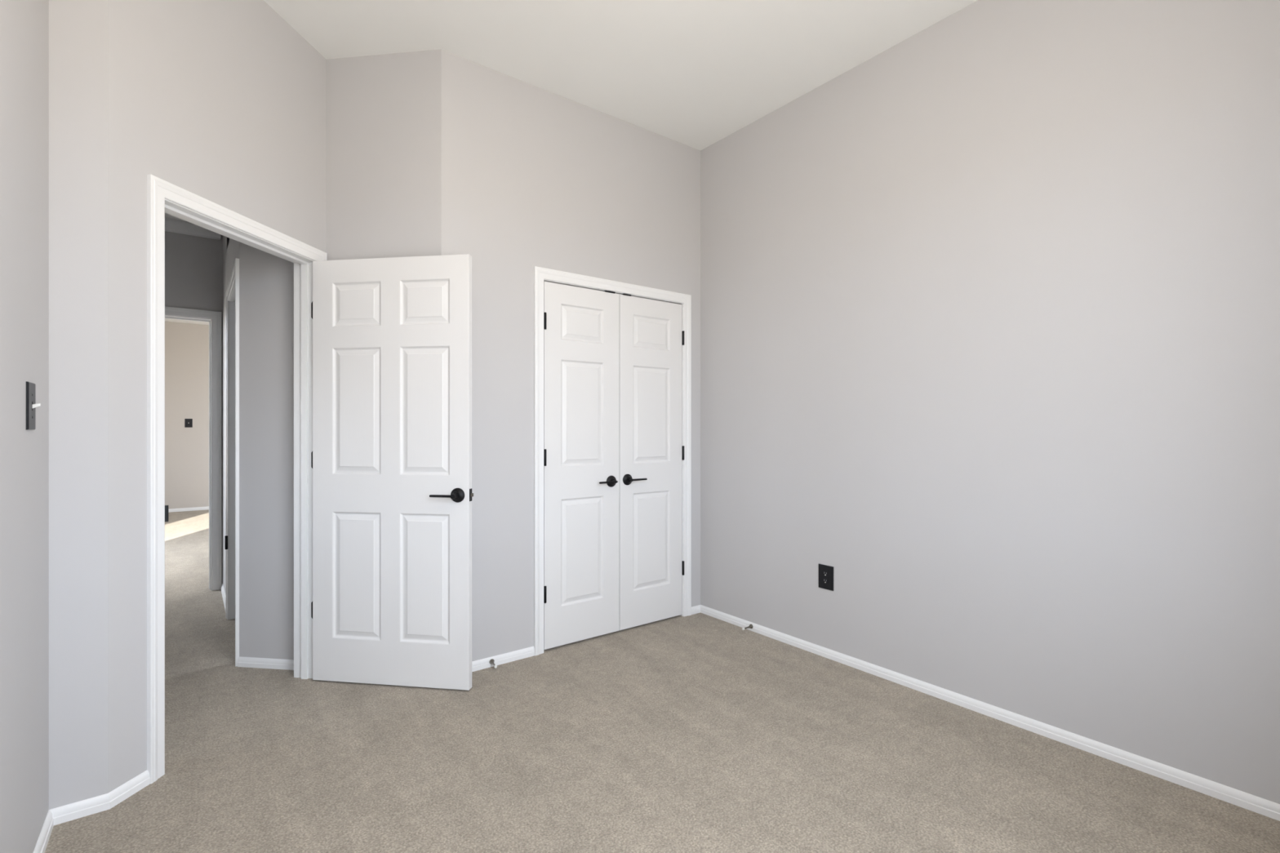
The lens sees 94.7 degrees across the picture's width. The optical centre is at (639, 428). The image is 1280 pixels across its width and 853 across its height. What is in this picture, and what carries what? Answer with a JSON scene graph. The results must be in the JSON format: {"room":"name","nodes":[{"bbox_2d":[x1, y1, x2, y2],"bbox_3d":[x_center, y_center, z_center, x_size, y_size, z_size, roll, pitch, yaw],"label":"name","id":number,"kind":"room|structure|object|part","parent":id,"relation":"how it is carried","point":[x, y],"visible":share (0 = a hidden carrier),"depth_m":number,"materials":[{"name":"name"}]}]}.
{"room":"empty bedroom","nodes":[
{"label":"empty bedroom","id":0,"kind":"room"},
{"bbox_2d":[0,0,48,852],"bbox_3d":[-0.976,-0.312,0.616,0.120,3.056,2.904,0,0,-37],"label":"wall","id":1,"kind":"structure","parent":0,"point":[24,24],"depth_m":1.53,"materials":[{"name":"grey paint"}]},
{"bbox_2d":[26,381,40,429],"bbox_3d":[-1.635,-0.060,1.592,0.021,0.127,0.089,0,0,-37],"label":"light switch","id":2,"kind":"object","parent":1,"relation":"attached to","point":[31,405],"visible":1,"depth_m":1.58,"materials":[{"name":"black plastic"}]},
{"bbox_2d":[33,769,150,852],"bbox_3d":[-0.908,1.192,0.820,0.236,0.047,2.846,0,0,-37],"label":"baseboard","id":3,"kind":"structure","parent":1,"relation":"attached to","point":[77,810],"depth_m":1.85,"materials":[{"name":"white paint"}]},
{"bbox_2d":[48,0,107,809],"bbox_3d":[-1.840,-0.312,1.855,0.255,3.056,0.115,0,0,-37],"label":"wall","id":4,"kind":"structure","parent":0,"point":[78,28],"depth_m":1.84,"materials":[{"name":"grey paint"}]},
{"bbox_2d":[164,213,185,221],"bbox_3d":[-2.624,-1.554,3.070,1.670,0.100,2.884,0,0,-37],"label":"ceiling","id":5,"kind":"structure","parent":0,"point":[166,215],"depth_m":4.20,"materials":[{"name":"white paint"}]},
{"bbox_2d":[164,321,208,509],"bbox_3d":[-6.123,-0.164,9.141,3.900,2.760,0.120,0,0,-37],"label":"wall","id":6,"kind":"structure","parent":0,"point":[186,344],"depth_m":8.65,"materials":[{"name":"beige paint"}]},
{"bbox_2d":[168,506,208,512],"bbox_3d":[-6.082,1.192,9.089,3.600,0.047,0.012,0,0,-37],"label":"baseboard","id":7,"kind":"structure","parent":6,"relation":"attached to","point":[170,510],"depth_m":8.66,"materials":[{"name":"white paint"}]},
{"bbox_2d":[184,418,192,427],"bbox_3d":[-6.635,-0.077,8.660,0.089,0.127,0.021,0,0,-37],"label":"light switch","id":8,"kind":"object","parent":6,"relation":"attached to","point":[188,422],"visible":1,"depth_m":8.66,"materials":[{"name":"black plastic"}]},
{"bbox_2d":[164,318,208,324],"bbox_3d":[-4.474,-1.594,6.990,3.900,0.100,5.600,0,0,-37],"label":"ceiling","id":9,"kind":"structure","parent":0,"point":[166,320],"depth_m":8.56,"materials":[{"name":"white paint"}]},
{"bbox_2d":[164,231,222,582],"bbox_3d":[-3.642,-0.194,4.154,1.371,2.820,0.115,0,0,-37],"label":"wall","id":10,"kind":"structure","parent":0,"point":[193,264],"depth_m":4.36,"materials":[{"name":"grey paint"}]},
{"bbox_2d":[164,217,220,239],"bbox_3d":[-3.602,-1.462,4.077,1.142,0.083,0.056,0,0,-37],"label":"ceiling","id":11,"kind":"structure","parent":10,"relation":"attached to","point":[172,225],"depth_m":4.30,"materials":[{"name":"white paint"}]},
{"bbox_2d":[164,306,222,591],"bbox_3d":[-3.568,0.170,4.200,0.952,2.093,0.132,0,0,-37],"label":"door frame","id":12,"kind":"structure","parent":10,"relation":"attached to","point":[214,318],"depth_m":4.42,"materials":[{"name":"white paint"}]},
{"bbox_2d":[107,0,326,793],"bbox_3d":[-1.691,-0.312,2.422,0.115,3.056,1.065,0,0,8],"label":"wall","id":13,"kind":"structure","parent":0,"point":[222,102],"depth_m":2.07,"materials":[{"name":"grey paint"}]},
{"bbox_2d":[146,173,327,783],"bbox_3d":[-1.676,0.174,2.476,0.132,2.084,0.915,0,0,8],"label":"door frame","id":14,"kind":"structure","parent":13,"relation":"attached to","point":[163,197],"depth_m":2.11,"materials":[{"name":"white paint"}]},
{"bbox_3d":[-1.695,0.302,2.084,0.045,0.058,0.009,0,0,-6],"label":"strike plate","id":15,"kind":"part","parent":14,"relation":"part of","materials":[{"name":"black metal"}]},
{"bbox_2d":[311,253,473,690],"bbox_3d":[-1.189,0.203,2.763,0.832,2.011,0.094,0,0,8],"label":"door","id":16,"kind":"structure","parent":13,"relation":"in","point":[391,455],"depth_m":2.77,"materials":[{"name":"white paint"}]},
{"bbox_3d":[-0.898,0.309,2.679,0.124,0.012,0.012,0,0,8],"label":"lever","id":17,"kind":"part","parent":16,"relation":"part of","materials":[{"name":"black metal"}]},
{"bbox_3d":[-0.843,0.309,2.713,0.067,0.067,0.018,0,0,8],"label":"handle","id":18,"kind":"part","parent":16,"relation":"part of","materials":[{"name":"black metal"}]},
{"bbox_3d":[-0.785,0.309,2.731,0.002,0.058,0.027,0,0,8],"label":"latch plate","id":19,"kind":"part","parent":16,"relation":"part of","materials":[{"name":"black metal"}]},
{"bbox_2d":[222,235,239,595],"bbox_3d":[-2.207,-0.144,4.012,0.965,2.720,1.855,0,0,-37],"label":"wall","id":20,"kind":"structure","parent":0,"point":[230,246],"depth_m":4.21,"materials":[{"name":"grey paint"}]},
{"bbox_2d":[221,582,226,613],"bbox_3d":[-2.906,1.192,4.120,0.012,0.047,0.835,0,0,-37],"label":"baseboard","id":21,"kind":"structure","parent":20,"relation":"attached to","point":[223,592],"depth_m":4.15,"materials":[{"name":"white paint"}]},
{"bbox_2d":[224,257,239,666],"bbox_3d":[-2.313,0.174,3.432,0.138,2.084,0.979,0,0,-37],"label":"door frame","id":22,"kind":"structure","parent":20,"relation":"attached to","point":[232,537],"depth_m":3.74,"materials":[{"name":"white paint"}]},
{"bbox_2d":[239,48,441,659],"bbox_3d":[-1.501,-0.312,2.986,1.099,3.056,0.113,0,0,8],"label":"wall","id":23,"kind":"structure","parent":0,"point":[384,112],"depth_m":2.94,"materials":[{"name":"grey paint"}]},
{"bbox_2d":[237,657,293,670],"bbox_3d":[-1.865,1.192,2.984,0.377,0.047,0.012,0,0,8],"label":"baseboard","id":24,"kind":"structure","parent":23,"relation":"attached to","point":[246,662],"depth_m":2.98,"materials":[{"name":"white paint"}]},
{"bbox_2d":[471,646,534,671],"bbox_3d":[-1.043,1.192,2.941,1.028,0.047,0.222,0,0,-13],"label":"baseboard","id":25,"kind":"structure","parent":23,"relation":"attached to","point":[482,664],"depth_m":3.05,"materials":[{"name":"white paint"}]},
{"bbox_2d":[488,658,497,668],"bbox_3d":[-0.738,1.190,2.976,0.027,0.027,0.067,0,0,-32],"label":"door stop","id":26,"kind":"object","parent":25,"relation":"attached to","point":[491,661],"visible":1,"depth_m":2.99,"materials":[{"name":"grey metal"}]},
{"bbox_2d":[441,48,700,661],"bbox_3d":[-0.316,-0.312,3.427,1.719,3.056,0.115,0,0,-37],"label":"wall","id":27,"kind":"structure","parent":0,"point":[532,175],"depth_m":3.13,"materials":[{"name":"grey paint"}]},
{"bbox_2d":[543,281,619,649],"bbox_3d":[-0.318,0.203,3.344,0.504,2.003,0.087,0,0,-37],"label":"door","id":28,"kind":"structure","parent":27,"relation":"in","point":[581,326],"depth_m":3.34,"materials":[{"name":"white paint"}]},
{"bbox_3d":[-0.182,0.312,3.401,0.124,0.012,0.012,0,0,-37],"label":"lever","id":29,"kind":"part","parent":28,"relation":"part of","materials":[{"name":"black metal"}]},
{"bbox_3d":[-0.164,0.312,3.461,0.067,0.067,0.018,0,0,-37],"label":"handle","id":30,"kind":"part","parent":28,"relation":"part of","materials":[{"name":"black metal"}]},
{"bbox_2d":[533,266,691,655],"bbox_3d":[-0.153,0.175,3.542,1.127,2.082,0.132,0,0,-37],"label":"door frame","id":31,"kind":"structure","parent":27,"relation":"attached to","point":[541,275],"depth_m":3.33,"materials":[{"name":"white paint"}]},
{"bbox_2d":[619,293,684,630],"bbox_3d":[0.086,0.203,3.654,0.506,2.003,0.087,0,0,-37],"label":"door","id":32,"kind":"structure","parent":27,"relation":"in","point":[651,336],"depth_m":3.64,"materials":[{"name":"white paint"}]},
{"bbox_3d":[-0.071,0.308,3.533,0.067,0.067,0.018,0,0,-37],"label":"handle","id":33,"kind":"part","parent":32,"relation":"part of","materials":[{"name":"black metal"}]},
{"bbox_3d":[-0.009,0.308,3.534,0.124,0.012,0.012,0,0,-37],"label":"lever","id":34,"kind":"part","parent":32,"relation":"part of","materials":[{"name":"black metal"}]},
{"bbox_2d":[263,0,977,150],"bbox_3d":[-0.079,-1.900,2.037,3.273,0.120,4.170,0,0,-37],"label":"ceiling","id":35,"kind":"structure","parent":0,"point":[694,73],"depth_m":2.80,"materials":[{"name":"white paint"}]},
{"bbox_2d":[44,509,1279,852],"bbox_3d":[-2.935,1.266,4.283,5.350,0.100,11.870,0,0,-37],"label":"floor","id":36,"kind":"structure","parent":0,"point":[699,732],"depth_m":2.12,"materials":[{"name":"beige carpet"}]},
{"bbox_2d":[700,0,1279,804],"bbox_3d":[1.154,-0.312,3.016,0.115,3.056,4.125,0,0,-37],"label":"wall","id":37,"kind":"structure","parent":0,"point":[989,305],"depth_m":2.41,"materials":[{"name":"grey paint"}]},
{"bbox_2d":[742,624,752,630],"bbox_3d":[0.638,1.190,3.514,0.075,0.027,0.027,-1,0,-36],"label":"door stop","id":38,"kind":"object","parent":37,"relation":"attached to","point":[750,626],"visible":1,"depth_m":3.52,"materials":[{"name":"grey metal"}]},
{"bbox_2d":[818,564,833,591],"bbox_3d":[0.988,0.792,3.132,0.008,0.127,0.092,0,0,-37],"label":"wall outlet","id":39,"kind":"object","parent":37,"relation":"attached to","point":[825,572],"visible":1,"depth_m":3.13,"materials":[{"name":"black plastic"}]},
{"bbox_2d":[822,577,827,583],"bbox_3d":[0.986,0.811,3.131,0.003,0.028,0.027,0,0,-37],"label":"receptacle","id":40,"kind":"object","parent":39,"relation":"attached to","point":[824,580],"depth_m":3.13,"materials":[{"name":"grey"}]},
{"bbox_2d":[822,570,827,576],"bbox_3d":[0.986,0.772,3.131,0.003,0.028,0.027,0,0,-37],"label":"receptacle","id":41,"kind":"object","parent":39,"relation":"attached to","point":[824,572],"depth_m":3.13,"materials":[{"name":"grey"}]},
{"bbox_2d":[691,604,1279,821],"bbox_3d":[1.298,1.192,2.654,0.097,0.047,3.075,0,0,-37],"label":"baseboard","id":42,"kind":"structure","parent":37,"relation":"attached to","point":[1258,805],"depth_m":2.34,"materials":[{"name":"white paint"}]}
]}

